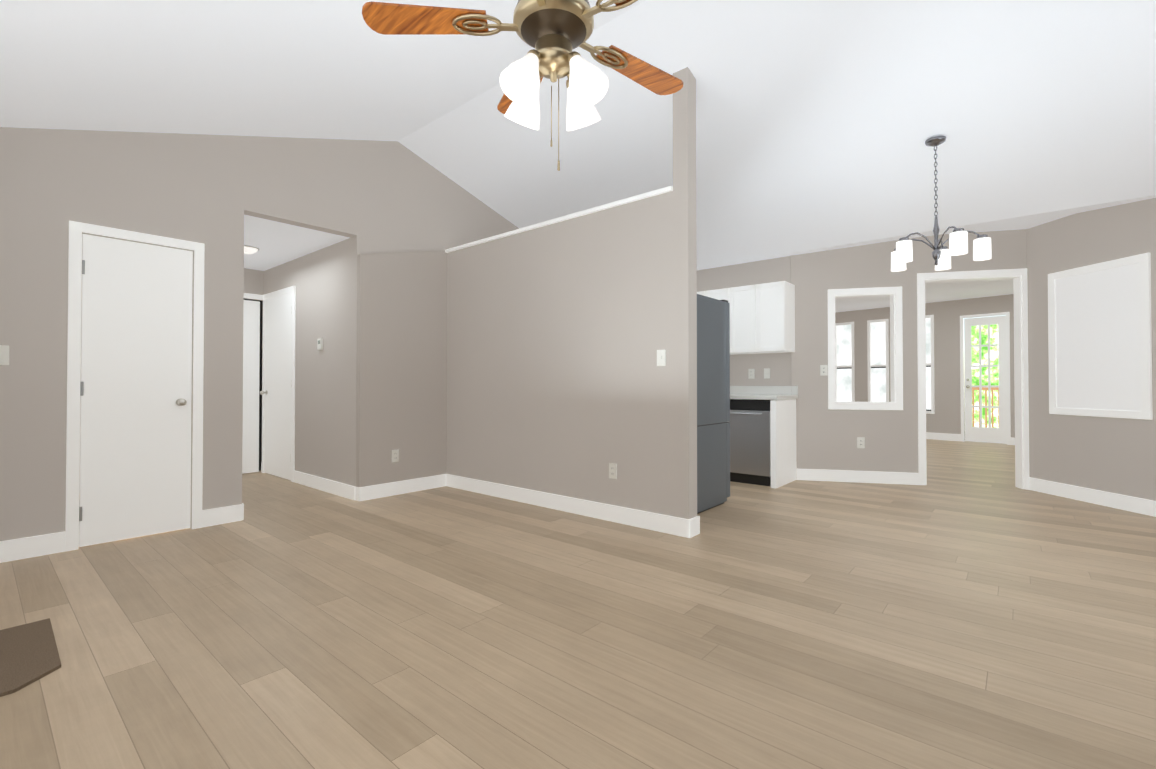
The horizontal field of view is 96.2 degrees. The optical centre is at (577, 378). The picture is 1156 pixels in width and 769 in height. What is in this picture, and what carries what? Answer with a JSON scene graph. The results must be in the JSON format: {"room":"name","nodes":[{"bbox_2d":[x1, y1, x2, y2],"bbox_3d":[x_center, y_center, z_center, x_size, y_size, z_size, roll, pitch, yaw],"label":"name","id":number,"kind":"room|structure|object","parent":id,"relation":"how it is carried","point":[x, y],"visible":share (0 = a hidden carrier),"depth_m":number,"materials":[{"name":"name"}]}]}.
{"room":"empty living room","nodes":[
{"label":"empty living room","id":0,"kind":"room"},
{"bbox_2d":[244,299,262,470],"bbox_3d":[-4.203,-0.030,6.238,0.450,2.300,1.000,-1,-1,40],"label":"door frame","id":1,"kind":"structure","parent":0,"point":[260,385],"depth_m":6.30,"materials":[{"name":"black"}]},
{"bbox_2d":[244,268,263,300],"bbox_3d":[-4.097,-0.184,5.879,0.120,2.600,0.870,-1,-1,40],"label":"wall","id":2,"kind":"structure","parent":0,"point":[253,279],"depth_m":6.12,"materials":[{"name":"beige paint"}]},
{"bbox_2d":[242,300,259,473],"bbox_3d":[-3.975,0.097,5.949,0.030,2.020,0.560,-1,-1,40],"label":"hall door","id":3,"kind":"structure","parent":2,"relation":"in","point":[251,362],"depth_m":6.09,"materials":[{"name":"white wood"}]},
{"bbox_2d":[0,127,518,540],"bbox_3d":[-1.766,-0.893,5.076,0.120,4.000,6.520,-1,-1,40],"label":"wall","id":4,"kind":"structure","parent":0,"point":[365,196],"depth_m":3.77,"materials":[{"name":"beige paint"}]},
{"bbox_2d":[0,345,8,364],"bbox_3d":[-3.411,-0.136,3.032,0.016,0.116,0.115,-1,-1,40],"label":"switch plate","id":5,"kind":"object","parent":4,"relation":"attached to","point":[4,354],"visible":1,"depth_m":3.06,"materials":[{"name":"white plastic"}]},
{"bbox_2d":[0,531,65,562],"bbox_3d":[-3.448,1.021,2.977,0.014,0.125,0.718,-1,-1,40],"label":"baseboard","id":6,"kind":"structure","parent":4,"relation":"attached to","point":[29,547],"depth_m":3.14,"materials":[{"name":"white wood"}]},
{"bbox_2d":[65,220,204,551],"bbox_3d":[-3.028,0.049,3.572,0.136,2.082,0.714,-1,-1,40],"label":"trim","id":7,"kind":"structure","parent":4,"relation":"attached to","point":[76,229],"depth_m":3.30,"materials":[{"name":"white wood"}]},
{"bbox_2d":[79,234,192,546],"bbox_3d":[-2.982,0.077,3.530,0.111,2.008,0.585,-1,-1,40],"label":"closet door","id":8,"kind":"structure","parent":4,"relation":"in","point":[135,392],"depth_m":3.52,"materials":[{"name":"white wood"}]},
{"bbox_2d":[208,503,243,521],"bbox_3d":[-3.456,1.041,4.741,2.314,0.125,0.016,-1,-1,40],"label":"baseboard","id":9,"kind":"structure","parent":4,"relation":"attached to","point":[236,512],"depth_m":3.94,"materials":[{"name":"white wood"}]},
{"bbox_2d":[244,214,349,270],"bbox_3d":[-3.359,-1.331,5.217,2.479,0.080,1.220,-1,-1,40],"label":"ceiling","id":10,"kind":"structure","parent":0,"point":[276,243],"depth_m":4.91,"materials":[{"name":"white paint"}]},
{"bbox_2d":[244,245,258,253],"bbox_3d":[-3.281,-1.262,5.137,0.210,0.059,0.210,-1,-1,40],"label":"light","id":11,"kind":"object","parent":10,"relation":"attached to","point":[250,250],"visible":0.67,"depth_m":5.10,"materials":[{"name":"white glass"}]},
{"bbox_2d":[264,238,350,484],"bbox_3d":[-2.933,-0.187,5.564,2.300,2.600,0.120,-1,-1,40],"label":"wall","id":12,"kind":"structure","parent":0,"point":[320,279],"depth_m":5.15,"materials":[{"name":"beige paint"}]},
{"bbox_2d":[244,285,295,481],"bbox_3d":[-3.620,0.058,5.618,0.940,2.110,0.685,-1,-1,40],"label":"door","id":13,"kind":"structure","parent":12,"relation":"attached to","point":[277,392],"depth_m":5.84,"materials":[{"name":"white wood"}]},
{"bbox_2d":[317,338,322,349],"bbox_3d":[-2.566,-0.340,5.158,0.080,0.110,0.024,-1,-1,40],"label":"thermostat","id":14,"kind":"object","parent":12,"relation":"attached to","point":[319,343],"visible":1,"depth_m":5.14,"materials":[{"name":"white plastic"}]},
{"bbox_2d":[293,470,359,501],"bbox_3d":[-2.499,1.045,5.092,1.434,0.125,0.016,-1,-1,40],"label":"baseboard","id":15,"kind":"structure","parent":12,"relation":"attached to","point":[351,492],"depth_m":5.01,"materials":[{"name":"white wood"}]},
{"bbox_2d":[356,250,446,486],"bbox_3d":[-1.681,-0.114,5.028,0.060,2.440,0.928,-1,-1,40],"label":"wall","id":16,"kind":"structure","parent":0,"point":[401,401],"depth_m":4.97,"materials":[{"name":"beige paint"}]},
{"bbox_2d":[392,449,398,461],"bbox_3d":[-1.729,0.735,4.908,0.010,0.116,0.072,-1,-1,40],"label":"electrical outlet","id":17,"kind":"object","parent":16,"relation":"attached to","point":[395,455],"visible":1,"depth_m":4.91,"materials":[{"name":"white plastic"}]},
{"bbox_2d":[360,474,443,500],"bbox_3d":[-1.667,1.044,4.989,0.034,0.125,0.870,-1,-1,40],"label":"baseboard","id":18,"kind":"structure","parent":16,"relation":"attached to","point":[424,483],"depth_m":4.94,"materials":[{"name":"white wood"}]},
{"bbox_2d":[447,67,696,518],"bbox_3d":[-0.260,-0.699,4.512,2.780,3.600,0.120,-1,-1,40],"label":"wall","id":19,"kind":"structure","parent":0,"point":[559,380],"depth_m":4.13,"materials":[{"name":"beige paint"}]},
{"bbox_2d":[445,186,672,252],"bbox_3d":[-0.329,-1.324,4.578,2.720,0.030,0.170,-1,-1,40],"label":"trim","id":20,"kind":"structure","parent":19,"relation":"on","point":[605,206],"depth_m":4.25,"materials":[{"name":"white wood"}]},
{"bbox_2d":[444,474,695,537],"bbox_3d":[-0.292,1.037,4.444,2.794,0.125,0.034,-1,-1,40],"label":"baseboard","id":21,"kind":"structure","parent":19,"relation":"attached to","point":[682,527],"depth_m":4.14,"materials":[{"name":"white wood"}]},
{"bbox_2d":[609,463,616,478],"bbox_3d":[0.266,0.709,3.963,0.072,0.116,0.010,-1,-1,40],"label":"outlet","id":22,"kind":"object","parent":19,"relation":"attached to","point":[612,470],"visible":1,"depth_m":3.96,"materials":[{"name":"white plastic"}]},
{"bbox_2d":[657,349,665,365],"bbox_3d":[0.590,-0.146,3.692,0.072,0.116,0.016,-1,-1,40],"label":"light switch","id":23,"kind":"object","parent":19,"relation":"attached to","point":[661,357],"visible":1,"depth_m":3.69,"materials":[{"name":"white plastic"}]},
{"bbox_2d":[0,435,1155,768],"bbox_3d":[2.427,1.168,6.024,14.000,0.100,14.200,-1,-1,40],"label":"floor","id":24,"kind":"structure","parent":0,"point":[970,605],"depth_m":2.17,"materials":[{"name":"brown wood"}]},
{"bbox_2d":[0,618,60,696],"bbox_3d":[-2.245,1.065,1.894,0.670,0.012,0.490,-1,-1,40],"label":"hearth","id":25,"kind":"object","parent":24,"relation":"on","point":[29,654],"visible":0.88,"depth_m":1.98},
{"bbox_2d":[697,294,729,513],"bbox_3d":[0.697,0.203,4.529,0.881,1.795,1.002,-1,-1,40],"label":"fridge","id":26,"kind":"object","parent":24,"relation":"on","point":[713,402],"visible":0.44,"depth_m":4.37,"materials":[{"name":"grey metal"}]},
{"bbox_2d":[727,399,770,486],"bbox_3d":[1.899,0.674,5.657,0.600,0.880,0.634,-1,-1,40],"label":"dishwasher","id":27,"kind":"object","parent":24,"relation":"on","point":[749,422],"visible":0.5,"depth_m":5.39,"materials":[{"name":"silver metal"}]},
{"bbox_2d":[770,399,796,488],"bbox_3d":[1.317,0.677,6.192,2.300,0.885,0.627,-1,-1,40],"label":"base cabinet","id":28,"kind":"object","parent":24,"relation":"on","point":[783,442],"visible":0.04,"depth_m":5.36,"materials":[{"name":"white wood"}]},
{"bbox_2d":[730,386,797,399],"bbox_3d":[1.321,0.160,6.188,2.320,0.140,0.637,-1,-1,40],"label":"countertop","id":29,"kind":"structure","parent":28,"relation":"on","point":[763,392],"depth_m":5.78,"materials":[{"name":"white stone"}]},
{"bbox_2d":[0,0,1155,269],"bbox_3d":[1.958,-1.843,2.503,9.100,1.199,7.620,-1,-1,40],"label":"ceiling","id":30,"kind":"structure","parent":0,"point":[818,122],"depth_m":3.51,"materials":[{"name":"white paint"}]},
{"bbox_2d":[362,0,683,170],"bbox_3d":[-0.048,-1.328,1.889,1.283,1.158,1.292,-1,-1,40],"label":"ceiling fan","id":31,"kind":"object","parent":30,"relation":"hanging from","point":[554,33],"visible":1,"depth_m":1.84,"materials":[{"name":"brown wood"}]},
{"bbox_2d":[891,136,991,271],"bbox_3d":[2.628,-1.279,3.795,0.617,0.922,0.600,-1,-1,40],"label":"chandelier","id":32,"kind":"object","parent":30,"relation":"hanging from","point":[901,255],"visible":1,"depth_m":3.71,"materials":[{"name":"white glass"}]},
{"bbox_2d":[697,256,790,385],"bbox_3d":[1.409,-0.875,6.626,2.700,4.000,0.120,-1,-1,40],"label":"wall","id":33,"kind":"structure","parent":0,"point":[762,272],"depth_m":6.00,"materials":[{"name":"beige paint"}]},
{"bbox_2d":[697,290,708,296],"bbox_3d":[1.466,-0.649,6.270,0.415,0.740,0.339,-1,-1,40],"label":"upper cabinet","id":34,"kind":"object","parent":33,"relation":"attached to","point":[705,293],"depth_m":6.05,"materials":[{"name":"white wood"}]},
{"bbox_2d":[709,287,744,354],"bbox_3d":[1.698,-0.652,6.072,0.415,0.740,0.339,-1,-1,40],"label":"upper cabinet","id":35,"kind":"object","parent":33,"relation":"attached to","point":[725,293],"depth_m":5.85,"materials":[{"name":"white wood"}]},
{"bbox_2d":[733,284,760,353],"bbox_3d":[1.930,-0.654,5.875,0.415,0.740,0.339,-1,-1,40],"label":"upper cabinet","id":36,"kind":"object","parent":33,"relation":"attached to","point":[746,299],"depth_m":5.72,"materials":[{"name":"white wood"}]},
{"bbox_2d":[748,369,754,378],"bbox_3d":[2.012,-0.052,6.014,0.072,0.116,0.010,-1,-1,40],"label":"electrical outlet","id":37,"kind":"object","parent":33,"relation":"attached to","point":[751,373],"visible":1,"depth_m":6.01,"materials":[{"name":"white plastic"}]},
{"bbox_2d":[764,368,769,378],"bbox_3d":[2.147,-0.054,5.895,0.072,0.116,0.016,-1,-1,40],"label":"light switch","id":38,"kind":"object","parent":33,"relation":"attached to","point":[766,373],"visible":1,"depth_m":5.89,"materials":[{"name":"white plastic"}]},
{"bbox_2d":[761,281,794,352],"bbox_3d":[2.141,-0.656,5.695,0.360,0.740,0.339,-1,-1,40],"label":"upper cabinet","id":39,"kind":"object","parent":33,"relation":"attached to","point":[762,318],"depth_m":5.54,"materials":[{"name":"white wood"}]},
{"bbox_2d":[790,229,1026,472],"bbox_3d":[3.482,-0.488,5.492,2.306,3.200,0.120,0,-1,14],"label":"wall","id":40,"kind":"structure","parent":0,"point":[826,438],"depth_m":5.54,"materials":[{"name":"beige paint"}]},
{"bbox_2d":[820,365,827,375],"bbox_3d":[2.668,-0.087,5.624,0.072,0.116,0.010,0,-1,14],"label":"electrical outlet","id":41,"kind":"object","parent":40,"relation":"attached to","point":[823,370],"visible":1,"depth_m":5.62,"materials":[{"name":"white plastic"}]},
{"bbox_2d":[797,468,918,484],"bbox_3d":[2.968,1.050,5.533,1.061,0.125,0.536,-1,-1,40],"label":"baseboard","id":42,"kind":"structure","parent":40,"relation":"attached to","point":[905,478],"depth_m":5.52,"materials":[{"name":"white wood"}]},
{"bbox_2d":[857,437,864,447],"bbox_3d":[3.017,0.688,5.528,0.072,0.116,0.010,0,-1,14],"label":"outlet","id":43,"kind":"object","parent":40,"relation":"attached to","point":[860,442],"visible":1,"depth_m":5.53,"materials":[{"name":"white plastic"}]},
{"bbox_2d":[828,286,902,409],"bbox_3d":[3.081,-0.312,5.557,0.649,1.300,0.413,-1,-1,40],"label":"trim","id":44,"kind":"structure","parent":40,"relation":"attached to","point":[895,293],"depth_m":5.51,"materials":[{"name":"white wood"}]},
{"bbox_2d":[917,268,1028,489],"bbox_3d":[4.042,0.007,5.317,0.876,2.205,0.536,-1,-1,40],"label":"trim","id":45,"kind":"structure","parent":40,"relation":"attached to","point":[1020,290],"depth_m":5.26,"materials":[{"name":"white wood"}]},
{"bbox_2d":[835,294,1014,437],"bbox_3d":[7.425,-0.347,9.118,0.120,3.000,7.500,1,-1,-40],"label":"wall","id":46,"kind":"structure","parent":0,"point":[945,417],"depth_m":9.70,"materials":[{"name":"beige paint"}]},
{"bbox_2d":[835,322,854,401],"bbox_3d":[5.708,-0.249,11.108,0.075,1.880,0.425,1,-1,-40],"label":"sunroom window","id":47,"kind":"structure","parent":46,"relation":"in","point":[844,346],"depth_m":11.12,"materials":[{"name":"white glass"}]},
{"bbox_2d":[867,319,888,401],"bbox_3d":[6.141,-0.255,10.591,0.075,1.880,0.394,1,-1,-40],"label":"sunroom window","id":48,"kind":"structure","parent":46,"relation":"in","point":[878,355],"depth_m":10.62,"materials":[{"name":"white"}]},
{"bbox_2d":[925,315,934,413],"bbox_3d":[6.656,-0.262,9.977,0.075,1.880,0.354,1,-1,-40],"label":"sunroom window","id":49,"kind":"structure","parent":46,"relation":"in","point":[929,330],"depth_m":9.92,"materials":[{"name":"white"}]},
{"bbox_2d":[926,432,960,440],"bbox_3d":[5.988,1.106,10.713,3.142,0.130,0.545,-1,-1,40],"label":"baseboard","id":50,"kind":"structure","parent":46,"relation":"attached to","point":[944,436],"depth_m":9.69,"materials":[{"name":"white wood"}]},
{"bbox_2d":[960,312,1010,444],"bbox_3d":[7.239,0.004,9.232,0.015,2.300,0.710,1,-1,-40],"label":"door frame","id":51,"kind":"structure","parent":46,"relation":"attached to","point":[1007,314],"depth_m":9.08,"materials":[{"name":"white wood"}]},
{"bbox_2d":[964,315,1006,443],"bbox_3d":[7.283,0.027,9.268,0.600,2.236,0.140,-1,-1,40],"label":"door","id":52,"kind":"structure","parent":46,"relation":"in","point":[985,377],"depth_m":9.24,"materials":[{"name":"white wood"}]},
{"bbox_2d":[1011,437,1014,444],"bbox_3d":[8.624,1.070,7.566,3.557,0.130,0.615,-1,-1,40],"label":"baseboard","id":53,"kind":"structure","parent":46,"relation":"attached to","point":[1012,439],"depth_m":8.92,"materials":[{"name":"white wood"}]},
{"bbox_2d":[835,214,1072,312],"bbox_3d":[5.745,-1.517,7.326,7.600,0.100,6.559,-1,-1,40],"label":"ceiling","id":54,"kind":"structure","parent":0,"point":[946,291],"depth_m":8.59,"materials":[{"name":"white paint"}]},
{"bbox_2d":[1026,198,1155,500],"bbox_3d":[4.670,-0.509,3.655,0.120,3.200,3.106,0,-1,-5],"label":"wall","id":55,"kind":"structure","parent":0,"point":[1113,455],"depth_m":4.62,"materials":[{"name":"beige paint"}]},
{"bbox_2d":[1029,477,1155,516],"bbox_3d":[4.539,1.029,3.725,1.959,0.125,2.119,-1,-1,40],"label":"baseboard","id":56,"kind":"structure","parent":55,"relation":"attached to","point":[1118,501],"depth_m":4.53,"materials":[{"name":"white wood"}]},
{"bbox_2d":[1048,252,1152,419],"bbox_3d":[4.528,-0.332,4.538,0.021,1.335,0.820,0,-1,-5],"label":"window","id":57,"kind":"structure","parent":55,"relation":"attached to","point":[1099,340],"depth_m":4.48,"materials":[{"name":"white"}]}
]}

